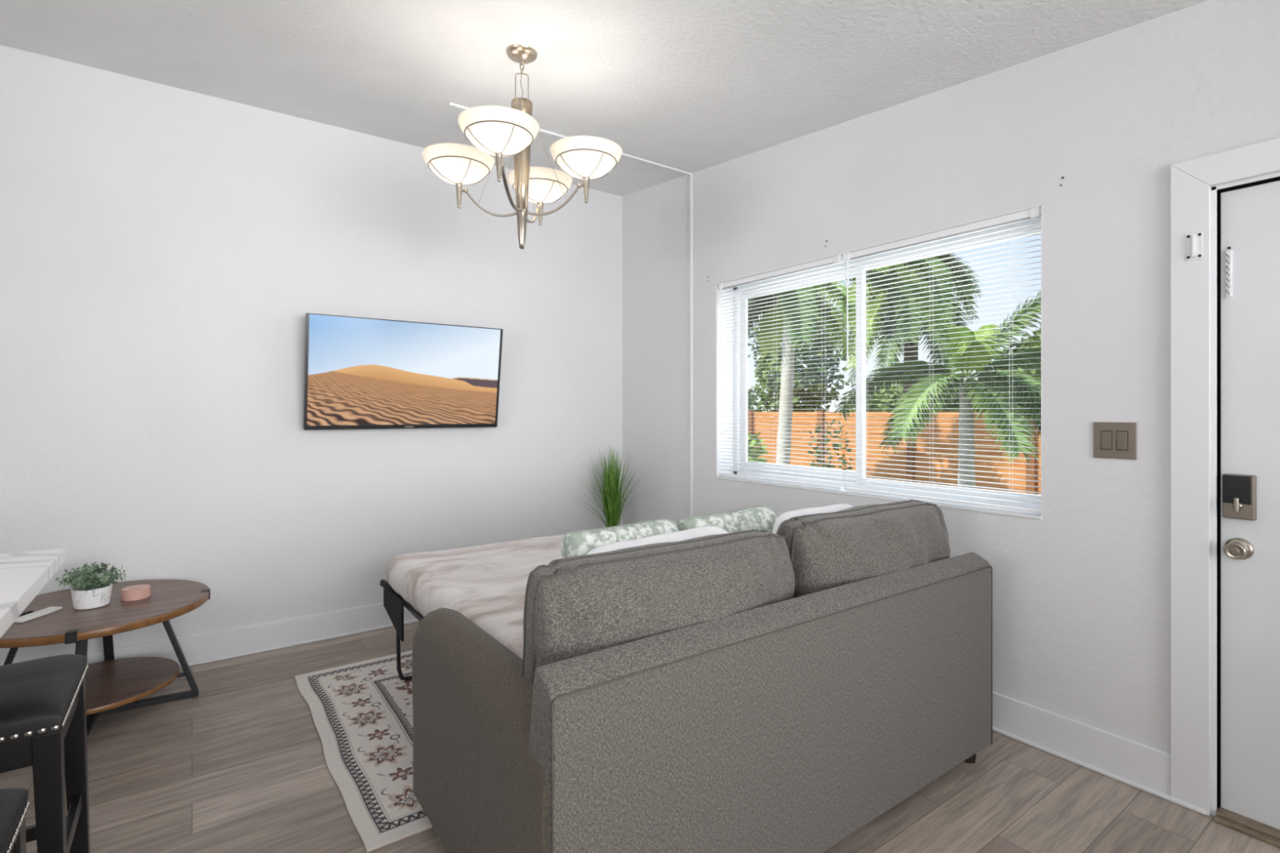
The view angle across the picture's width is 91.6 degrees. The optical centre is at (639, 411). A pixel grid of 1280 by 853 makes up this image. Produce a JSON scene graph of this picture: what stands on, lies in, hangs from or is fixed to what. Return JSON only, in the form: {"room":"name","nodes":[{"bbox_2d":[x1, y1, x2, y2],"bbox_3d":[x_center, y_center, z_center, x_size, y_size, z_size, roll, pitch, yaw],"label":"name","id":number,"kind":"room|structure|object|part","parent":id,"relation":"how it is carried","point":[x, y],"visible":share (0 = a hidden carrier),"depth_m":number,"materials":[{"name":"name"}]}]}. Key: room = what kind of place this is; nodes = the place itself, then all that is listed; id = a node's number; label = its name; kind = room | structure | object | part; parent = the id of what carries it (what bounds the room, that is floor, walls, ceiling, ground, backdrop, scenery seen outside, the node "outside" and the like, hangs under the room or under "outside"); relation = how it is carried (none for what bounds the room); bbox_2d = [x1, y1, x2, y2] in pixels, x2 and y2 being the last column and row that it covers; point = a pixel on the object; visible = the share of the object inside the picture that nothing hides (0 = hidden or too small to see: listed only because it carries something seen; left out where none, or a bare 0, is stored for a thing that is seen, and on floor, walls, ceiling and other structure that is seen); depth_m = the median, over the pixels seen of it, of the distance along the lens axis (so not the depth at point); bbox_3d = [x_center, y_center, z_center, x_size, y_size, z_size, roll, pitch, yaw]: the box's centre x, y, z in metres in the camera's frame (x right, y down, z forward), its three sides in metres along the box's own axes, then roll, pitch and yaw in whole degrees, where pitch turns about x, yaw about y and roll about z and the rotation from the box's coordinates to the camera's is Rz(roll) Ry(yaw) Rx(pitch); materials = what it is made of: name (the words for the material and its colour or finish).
{"room":"living room","nodes":[
{"label":"living room","id":0,"kind":"room"},
{"bbox_2d":[0,44,622,666],"bbox_3d":[-2.688,-0.120,3.006,6.550,3.120,0.200,0,0,-36],"label":"wall","id":1,"kind":"structure","parent":0,"point":[166,251],"depth_m":3.31,"materials":[{"name":"paint"}]},
{"bbox_2d":[86,602,423,668],"bbox_3d":[-2.621,1.215,2.913,6.150,0.150,0.030,0,0,-36],"label":"baseboard","id":2,"kind":"structure","parent":1,"relation":"attached to","point":[224,644],"depth_m":3.35,"materials":[{"name":"white paint"}]},
{"bbox_3d":[-2.628,1.282,2.897,6.120,0.016,0.014,0,0,-36],"label":"shoe moulding","id":3,"kind":"part","parent":2,"relation":"part of","materials":[{"name":"white paint"}]},
{"bbox_2d":[302,312,502,430],"bbox_3d":[-1.379,-0.213,3.716,1.114,0.632,0.181,0,0,-36],"label":"television","id":4,"kind":"object","parent":1,"relation":"attached to","point":[361,373],"visible":1,"depth_m":3.64,"materials":[{"name":"black"}]},
{"bbox_2d":[0,0,1208,196],"bbox_3d":[-0.615,-1.409,0.426,6.900,0.780,6.810,0,0,-36],"label":"ceiling","id":5,"kind":"structure","parent":0,"point":[690,86],"depth_m":2.60,"materials":[{"name":"white paint"}]},
{"bbox_2d":[422,44,622,248],"bbox_3d":[-0.490,-1.084,2.580,0.707,0.821,0.707,0,0,-36],"label":"chandelier","id":6,"kind":"object","parent":5,"relation":"hanging from","point":[498,131],"visible":1,"depth_m":2.51,"materials":[{"name":"white glass"}]},
{"bbox_3d":[-0.760,-1.008,2.613,0.296,0.110,0.296,0,0,-36],"label":"lamp shade","id":7,"kind":"part","parent":6,"relation":"part of","materials":[{"name":"white glass"}]},
{"bbox_3d":[-0.620,-0.868,2.596,0.228,0.118,0.012,0,0,7],"label":"arm","id":8,"kind":"part","parent":6,"relation":"part of","materials":[{"name":"silver metal"}]},
{"bbox_3d":[-0.523,-1.008,2.310,0.296,0.110,0.296,0,0,-36],"label":"lamp shade","id":9,"kind":"part","parent":6,"relation":"part of","materials":[{"name":"white glass"}]},
{"bbox_3d":[-0.506,-0.868,2.450,0.012,0.118,0.228,0,0,7],"label":"arm","id":10,"kind":"part","parent":6,"relation":"part of","materials":[{"name":"silver metal"}]},
{"bbox_3d":[-0.474,-0.868,2.710,0.012,0.118,0.228,0,0,7],"label":"arm","id":11,"kind":"part","parent":6,"relation":"part of","materials":[{"name":"silver metal"}]},
{"bbox_3d":[-0.457,-1.008,2.850,0.296,0.110,0.296,0,0,-36],"label":"lamp shade","id":12,"kind":"part","parent":6,"relation":"part of","materials":[{"name":"white glass"}]},
{"bbox_3d":[-0.360,-0.868,2.564,0.228,0.118,0.012,0,0,7],"label":"arm","id":13,"kind":"part","parent":6,"relation":"part of","materials":[{"name":"silver metal"}]},
{"bbox_3d":[-0.220,-1.008,2.547,0.296,0.110,0.296,0,0,-36],"label":"lamp shade","id":14,"kind":"part","parent":6,"relation":"part of","materials":[{"name":"white glass"}]},
{"bbox_2d":[0,622,1279,852],"bbox_3d":[-0.757,1.365,0.324,6.550,0.150,6.810,0,0,-36],"label":"floor","id":15,"kind":"structure","parent":0,"point":[238,765],"depth_m":2.07,"materials":[{"name":"grey wood"}]},
{"bbox_2d":[0,787,30,852],"bbox_3d":[-1.145,0.967,0.833,0.426,0.646,0.417,0,0,-36],"label":"counter stool","id":16,"kind":"object","parent":15,"relation":"on","point":[15,805],"visible":1,"depth_m":1.05,"materials":[{"name":"black leather"}]},
{"bbox_3d":[-1.145,0.703,0.833,0.417,0.013,0.417,0,0,-36],"label":"nailhead trim","id":17,"kind":"part","parent":16,"relation":"part of","materials":[{"name":"silver metal"}]},
{"bbox_3d":[-1.101,1.002,1.085,0.060,0.575,0.052,0,0,-36],"label":"leg","id":18,"kind":"part","parent":16,"relation":"part of","materials":[{"name":"black wood"}]},
{"bbox_2d":[0,548,65,638],"bbox_3d":[-1.520,0.836,0.508,1.300,0.908,2.100,0,0,-36],"label":"countertop","id":19,"kind":"structure","parent":15,"relation":"on","point":[23,575],"depth_m":1.45,"materials":[{"name":"white stone"}]},
{"bbox_2d":[0,653,90,852],"bbox_3d":[-1.575,0.967,1.435,0.426,0.646,0.417,0,0,-36],"label":"counter stool","id":20,"kind":"object","parent":15,"relation":"on","point":[43,708],"visible":1,"depth_m":1.41,"materials":[{"name":"black leather"}]},
{"bbox_3d":[-1.575,0.680,1.435,0.410,0.071,0.410,0,0,-36],"label":"seat","id":21,"kind":"part","parent":20,"relation":"part of","materials":[{"name":"black leather"}]},
{"bbox_3d":[-1.575,0.703,1.435,0.417,0.013,0.417,0,0,-36],"label":"nailhead trim","id":22,"kind":"part","parent":20,"relation":"part of","materials":[{"name":"silver metal"}]},
{"bbox_3d":[-1.322,1.002,1.397,0.060,0.575,0.052,0,0,-36],"label":"leg","id":23,"kind":"part","parent":20,"relation":"part of","materials":[{"name":"black wood"}]},
{"bbox_3d":[-1.531,1.002,1.687,0.060,0.575,0.052,0,0,-36],"label":"leg","id":24,"kind":"part","parent":20,"relation":"part of","materials":[{"name":"black wood"}]},
{"bbox_2d":[0,579,210,736],"bbox_3d":[-2.314,1.054,2.641,0.806,0.472,0.806,0,0,-36],"label":"coffee table","id":25,"kind":"object","parent":15,"relation":"on","point":[112,685],"visible":0.78,"depth_m":2.62,"materials":[{"name":"brown wood"}]},
{"bbox_3d":[-2.555,1.067,2.491,0.154,0.426,0.034,0,0,-32],"label":"leg","id":26,"kind":"part","parent":25,"relation":"part of","materials":[{"name":"black metal"}]},
{"bbox_2d":[18,610,33,617],"bbox_3d":[-2.476,0.811,2.438,0.042,0.017,0.160,0,0,2],"label":"remote control","id":27,"kind":"object","parent":25,"relation":"on","point":[24,612],"visible":0.2,"depth_m":2.49,"materials":[{"name":"black plastic"}]},
{"bbox_2d":[13,606,62,622],"bbox_3d":[-2.417,0.814,2.493,0.052,0.013,0.170,0,0,0],"label":"remote control","id":28,"kind":"object","parent":25,"relation":"on","point":[37,614],"visible":0.94,"depth_m":2.48,"materials":[{"name":"white plastic"}]},
{"bbox_3d":[-2.165,1.067,2.400,0.034,0.426,0.154,0,0,-32],"label":"leg","id":29,"kind":"part","parent":25,"relation":"part of","materials":[{"name":"black metal"}]},
{"bbox_2d":[54,561,125,609],"bbox_3d":[-2.305,0.725,2.617,0.226,0.190,0.210,0,0,-36],"label":"potted plant","id":30,"kind":"object","parent":25,"relation":"on","point":[92,590],"visible":1,"depth_m":2.58,"materials":[{"name":"green plant"}]},
{"bbox_3d":[-2.308,0.779,2.620,0.132,0.082,0.132,0,0,-36],"label":"pot","id":31,"kind":"part","parent":30,"relation":"part of","materials":[{"name":"white ceramic"}]},
{"bbox_3d":[-2.463,1.067,2.882,0.034,0.426,0.154,0,0,-32],"label":"leg","id":32,"kind":"part","parent":25,"relation":"part of","materials":[{"name":"black metal"}]},
{"bbox_2d":[85,656,179,715],"bbox_3d":[-2.314,1.166,2.641,0.580,0.022,0.580,0,0,-36],"label":"shelf","id":33,"kind":"object","parent":25,"relation":"attached to","point":[111,683],"depth_m":2.68,"materials":[{"name":"brown wood"}]},
{"bbox_2d":[120,584,151,600],"bbox_3d":[-2.219,0.798,2.740,0.102,0.045,0.102,0,0,-36],"label":"stack","id":34,"kind":"object","parent":25,"relation":"on","point":[133,593],"visible":1,"depth_m":2.71,"materials":[{"name":"pink ceramic"}]},
{"bbox_3d":[-2.073,1.067,2.790,0.154,0.426,0.034,0,0,-32],"label":"leg","id":35,"kind":"part","parent":25,"relation":"part of","materials":[{"name":"black metal"}]},
{"bbox_3d":[-2.314,1.185,2.641,0.482,0.012,0.482,0,0,13],"label":"shelf rail","id":36,"kind":"part","parent":25,"relation":"part of","materials":[{"name":"black metal"}]},
{"bbox_2d":[294,650,432,852],"bbox_3d":[-0.390,1.284,3.021,2.103,0.009,1.478,0,0,-36],"label":"area rug","id":37,"kind":"object","parent":15,"relation":"on","point":[362,712],"visible":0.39,"depth_m":2.43,"materials":[{"name":"beige fabric"}]},
{"bbox_2d":[573,444,640,527],"bbox_3d":[-0.213,0.756,4.311,0.657,1.069,0.546,0,0,24],"label":"potted grass","id":38,"kind":"object","parent":15,"relation":"on","point":[611,502],"depth_m":4.33,"materials":[{"name":"green plant"}]},
{"bbox_2d":[379,551,992,852],"bbox_3d":[-0.042,0.907,2.592,1.824,0.766,2.063,0,0,-36],"label":"sofa","id":39,"kind":"object","parent":15,"relation":"on","point":[793,725],"visible":0.84,"depth_m":1.60,"materials":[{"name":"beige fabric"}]},
{"bbox_3d":[-1.061,1.078,2.997,0.212,0.406,0.035,0,0,-30],"label":"support leg","id":40,"kind":"part","parent":39,"relation":"part of","materials":[{"name":"black metal"}]},
{"bbox_3d":[-0.263,0.882,2.898,1.404,0.039,1.212,0,0,-36],"label":"pull out frame","id":41,"kind":"part","parent":39,"relation":"part of","materials":[{"name":"black metal"}]},
{"bbox_2d":[386,534,564,658],"bbox_3d":[-0.185,0.767,2.756,1.426,0.142,1.700,0,0,-36],"label":"mattress","id":42,"kind":"object","parent":39,"relation":"on","point":[486,584],"visible":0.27,"depth_m":2.65,"materials":[{"name":"white fabric"}]},
{"bbox_2d":[560,518,679,558],"bbox_3d":[-0.046,0.547,2.139,0.473,0.312,0.246,0,0,-43],"label":"throw pillow","id":43,"kind":"object","parent":42,"relation":"on","point":[575,543],"visible":0.28,"depth_m":2.04,"materials":[{"name":"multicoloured fabric"}]},
{"bbox_2d":[586,525,728,554],"bbox_3d":[0.078,0.549,1.999,0.657,0.310,0.190,0,0,-34],"label":"bed pillow","id":44,"kind":"object","parent":42,"relation":"on","point":[696,532],"visible":0.16,"depth_m":1.99,"materials":[{"name":"white fabric"}]},
{"bbox_2d":[675,506,777,533],"bbox_3d":[0.359,0.547,2.413,0.479,0.323,0.244,0,0,-31],"label":"throw pillow","id":45,"kind":"object","parent":42,"relation":"on","point":[756,517],"visible":0.34,"depth_m":2.35,"materials":[{"name":"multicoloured fabric"}]},
{"bbox_2d":[772,503,853,533],"bbox_3d":[0.733,0.542,2.475,0.533,0.316,0.195,0,0,-44],"label":"bed pillow","id":46,"kind":"object","parent":42,"relation":"on","point":[783,517],"visible":0.15,"depth_m":2.43,"materials":[{"name":"white fabric"}]},
{"bbox_3d":[-0.407,0.925,1.665,0.149,0.599,0.946,0,0,-36],"label":"armrest","id":47,"kind":"part","parent":39,"relation":"part of","materials":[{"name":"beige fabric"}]},
{"bbox_2d":[521,529,795,683],"bbox_3d":[0.083,0.582,1.710,0.855,0.438,0.360,0,0,-36],"label":"cushion","id":48,"kind":"object","parent":39,"relation":"on","point":[580,605],"visible":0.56,"depth_m":1.52,"materials":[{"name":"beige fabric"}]},
{"bbox_2d":[776,499,950,598],"bbox_3d":[0.795,0.572,2.223,0.850,0.458,0.360,0,0,-35],"label":"cushion","id":49,"kind":"object","parent":39,"relation":"on","point":[828,550],"visible":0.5,"depth_m":2.02,"materials":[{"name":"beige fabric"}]},
{"bbox_2d":[622,0,1279,808],"bbox_3d":[1.820,-0.105,2.179,0.200,3.090,6.410,0,0,-36],"label":"wall","id":50,"kind":"structure","parent":0,"point":[1082,591],"depth_m":2.35,"materials":[{"name":"paint"}]},
{"bbox_2d":[448,102,693,516],"bbox_3d":[-0.310,-0.207,3.597,1.600,2.694,0.022,0,0,-36],"label":"cable raceway","id":51,"kind":"object","parent":50,"relation":"attached to","point":[452,104],"visible":0.7,"depth_m":4.05,"materials":[{"name":"white paint"}]},
{"bbox_2d":[715,204,1042,519],"bbox_3d":[1.089,-0.189,3.191,0.204,1.213,1.833,0,0,-36],"label":"window","id":52,"kind":"structure","parent":50,"relation":"in","point":[721,403],"depth_m":3.25,"materials":[{"name":"white paint"}]},
{"bbox_2d":[718,254,844,489],"bbox_3d":[0.763,-0.198,3.520,0.049,1.192,0.898,0,0,-36],"label":"window blind","id":53,"kind":"object","parent":52,"relation":"attached to","point":[836,260],"visible":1,"depth_m":3.47,"materials":[{"name":"white plastic"}]},
{"bbox_3d":[0.766,0.391,3.522,0.026,0.014,0.892,0,0,-36],"label":"rail","id":54,"kind":"part","parent":53,"relation":"part of","materials":[{"name":"white plastic"}]},
{"bbox_3d":[0.908,-0.194,3.596,0.020,1.133,0.894,0,0,-36],"label":"sash","id":55,"kind":"part","parent":52,"relation":"part of","materials":[{"name":"white plastic"}]},
{"bbox_3d":[1.069,0.411,3.176,0.154,0.014,1.829,0,0,-36],"label":"sill","id":56,"kind":"part","parent":52,"relation":"part of","materials":[{"name":"white paint"}]},
{"bbox_2d":[843,206,1040,514],"bbox_3d":[1.298,-0.198,2.776,0.049,1.192,0.900,0,0,-36],"label":"window blind","id":57,"kind":"object","parent":52,"relation":"attached to","point":[1033,213],"visible":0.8,"depth_m":2.68,"materials":[{"name":"white plastic"}]},
{"bbox_3d":[1.302,0.391,2.779,0.026,0.014,0.894,0,0,-36],"label":"rail","id":58,"kind":"part","parent":57,"relation":"part of","materials":[{"name":"white plastic"}]},
{"bbox_3d":[1.302,-0.189,2.779,0.028,1.153,0.667,0,0,-36],"label":"ladder cord","id":59,"kind":"part","parent":57,"relation":"part of","materials":[{"name":"white fabric"}]},
{"bbox_3d":[1.396,-0.194,2.881,0.023,1.133,0.902,0,0,-36],"label":"sash","id":60,"kind":"part","parent":52,"relation":"part of","materials":[{"name":"white plastic"}]},
{"bbox_2d":[992,691,1206,815],"bbox_3d":[0.839,1.215,3.345,0.030,0.150,3.339,0,0,-36],"label":"baseboard","id":61,"kind":"structure","parent":50,"relation":"attached to","point":[1142,766],"depth_m":2.25,"materials":[{"name":"white paint"}]},
{"bbox_2d":[1093,422,1137,459],"bbox_3d":[1.675,0.103,2.198,0.012,0.128,0.127,0,0,-36],"label":"light switch","id":62,"kind":"object","parent":50,"relation":"attached to","point":[1113,440],"visible":1,"depth_m":2.19,"materials":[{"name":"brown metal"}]},
{"bbox_2d":[1170,137,1279,830],"bbox_3d":[2.105,0.237,1.660,0.142,2.106,1.057,0,0,-36],"label":"door","id":63,"kind":"structure","parent":50,"relation":"in","point":[1249,541],"depth_m":1.97,"materials":[{"name":"white paint"}]},
{"bbox_3d":[1.862,-0.432,1.969,0.010,0.134,0.012,0,0,-36],"label":"chain","id":64,"kind":"part","parent":63,"relation":"part of","materials":[{"name":"silver metal"}]},
{"bbox_3d":[1.860,0.432,1.939,0.060,0.068,0.068,0,0,-36],"label":"knob","id":65,"kind":"part","parent":63,"relation":"part of","materials":[{"name":"silver metal"}]},
{"bbox_3d":[2.115,0.284,1.670,0.040,1.967,0.823,0,0,-36],"label":"panel","id":66,"kind":"part","parent":63,"relation":"part of","materials":[{"name":"white paint"}]},
{"bbox_2d":[1213,805,1279,848],"bbox_3d":[2.088,1.279,1.648,0.105,0.022,0.835,0,0,-36],"label":"trim","id":67,"kind":"structure","parent":50,"relation":"attached to","point":[1260,831],"depth_m":1.91,"materials":[{"name":"brown wood"}]},
{"label":"outside","id":68,"kind":"structure","parent":0,"visible":0},
{"bbox_2d":[757,430,1026,490],"bbox_3d":[10.085,1.740,22.662,37.150,0.200,65.000,0,0,-36],"label":"ground","id":69,"kind":"structure","parent":68,"point":[767,430],"depth_m":19.64,"materials":[{"name":"green plant"}]},
{"bbox_2d":[747,385,761,412],"bbox_3d":[2.099,0.180,19.401,3.718,2.931,3.772,0,0,-36],"label":"tree","id":70,"kind":"object","parent":69,"relation":"on","point":[753,397],"visible":0.02,"depth_m":18.77,"materials":[{"name":"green plant"}]},
{"bbox_2d":[747,432,772,463],"bbox_3d":[1.862,0.938,11.122,0.903,1.411,0.996,0,0,-36],"label":"shrub","id":71,"kind":"object","parent":69,"relation":"on","point":[753,438],"visible":0.23,"depth_m":10.91,"materials":[{"name":"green plant"}]},
{"bbox_2d":[747,288,848,461],"bbox_3d":[3.872,-0.886,15.548,2.539,5.059,2.357,0,0,-36],"label":"tree","id":72,"kind":"object","parent":69,"relation":"on","point":[811,402],"visible":0.47,"depth_m":15.04,"materials":[{"name":"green plant"}]},
{"bbox_2d":[804,419,853,471],"bbox_3d":[3.020,0.853,9.848,0.671,1.580,0.734,0,0,-36],"label":"shrub","id":73,"kind":"object","parent":69,"relation":"on","point":[844,462],"visible":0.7,"depth_m":9.82,"materials":[{"name":"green plant"}]},
{"bbox_2d":[747,269,910,465],"bbox_3d":[2.073,-0.458,8.560,2.512,4.210,2.600,0,0,-36],"label":"palm tree","id":74,"kind":"object","parent":69,"relation":"on","point":[787,391],"visible":0.32,"depth_m":8.12,"materials":[{"name":"green plant"}]},
{"bbox_2d":[747,410,1040,494],"bbox_3d":[2.903,0.815,11.331,0.092,1.650,17.000,0,0,-36],"label":"wooden fence","id":75,"kind":"object","parent":69,"relation":"on","point":[944,420],"visible":0.19,"depth_m":9.53,"materials":[{"name":"orange wood"}]},
{"bbox_3d":[2.187,0.815,12.307,0.070,1.650,0.100,0,0,-36],"label":"post","id":76,"kind":"part","parent":75,"relation":"part of","materials":[{"name":"brown wood"}]},
{"bbox_3d":[3.174,0.815,10.935,0.070,1.650,0.100,0,0,-36],"label":"post","id":77,"kind":"part","parent":75,"relation":"part of","materials":[{"name":"brown wood"}]},
{"bbox_3d":[4.162,0.815,9.563,0.070,1.650,0.100,0,0,-36],"label":"post","id":78,"kind":"part","parent":75,"relation":"part of","materials":[{"name":"brown wood"}]},
{"bbox_3d":[5.149,0.815,8.192,0.070,1.650,0.100,0,0,-36],"label":"post","id":79,"kind":"part","parent":75,"relation":"part of","materials":[{"name":"brown wood"}]},
{"bbox_2d":[831,253,984,479],"bbox_3d":[4.635,-0.774,11.232,2.392,4.828,2.622,0,0,-20],"label":"palm tree","id":80,"kind":"object","parent":69,"relation":"on","point":[915,354],"visible":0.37,"depth_m":10.59,"materials":[{"name":"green plant"}]},
{"bbox_2d":[840,378,1012,480],"bbox_3d":[5.976,0.387,13.237,2.652,2.518,3.616,0,0,-36],"label":"tree","id":81,"kind":"object","parent":69,"relation":"on","point":[886,407],"visible":0.12,"depth_m":12.77,"materials":[{"name":"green plant"}]},
{"bbox_2d":[833,262,1040,488],"bbox_3d":[3.402,0.052,5.999,2.423,3.176,2.277,0,0,-8],"label":"palm tree","id":82,"kind":"object","parent":69,"relation":"on","point":[917,397],"visible":0.77,"depth_m":5.70,"materials":[{"name":"green plant"}]},
{"bbox_2d":[835,391,1040,470],"bbox_3d":[12.434,0.530,16.960,6.800,2.220,12.000,0,0,-36],"label":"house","id":83,"kind":"structure","parent":69,"relation":"on","point":[841,393],"depth_m":18.64,"materials":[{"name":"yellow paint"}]},
{"bbox_2d":[995,321,1040,395],"bbox_3d":[7.570,-0.031,10.901,3.404,3.350,2.325,0,0,-36],"label":"tree","id":84,"kind":"object","parent":69,"relation":"on","point":[1034,339],"visible":0.03,"depth_m":10.66,"materials":[{"name":"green plant"}]}
]}

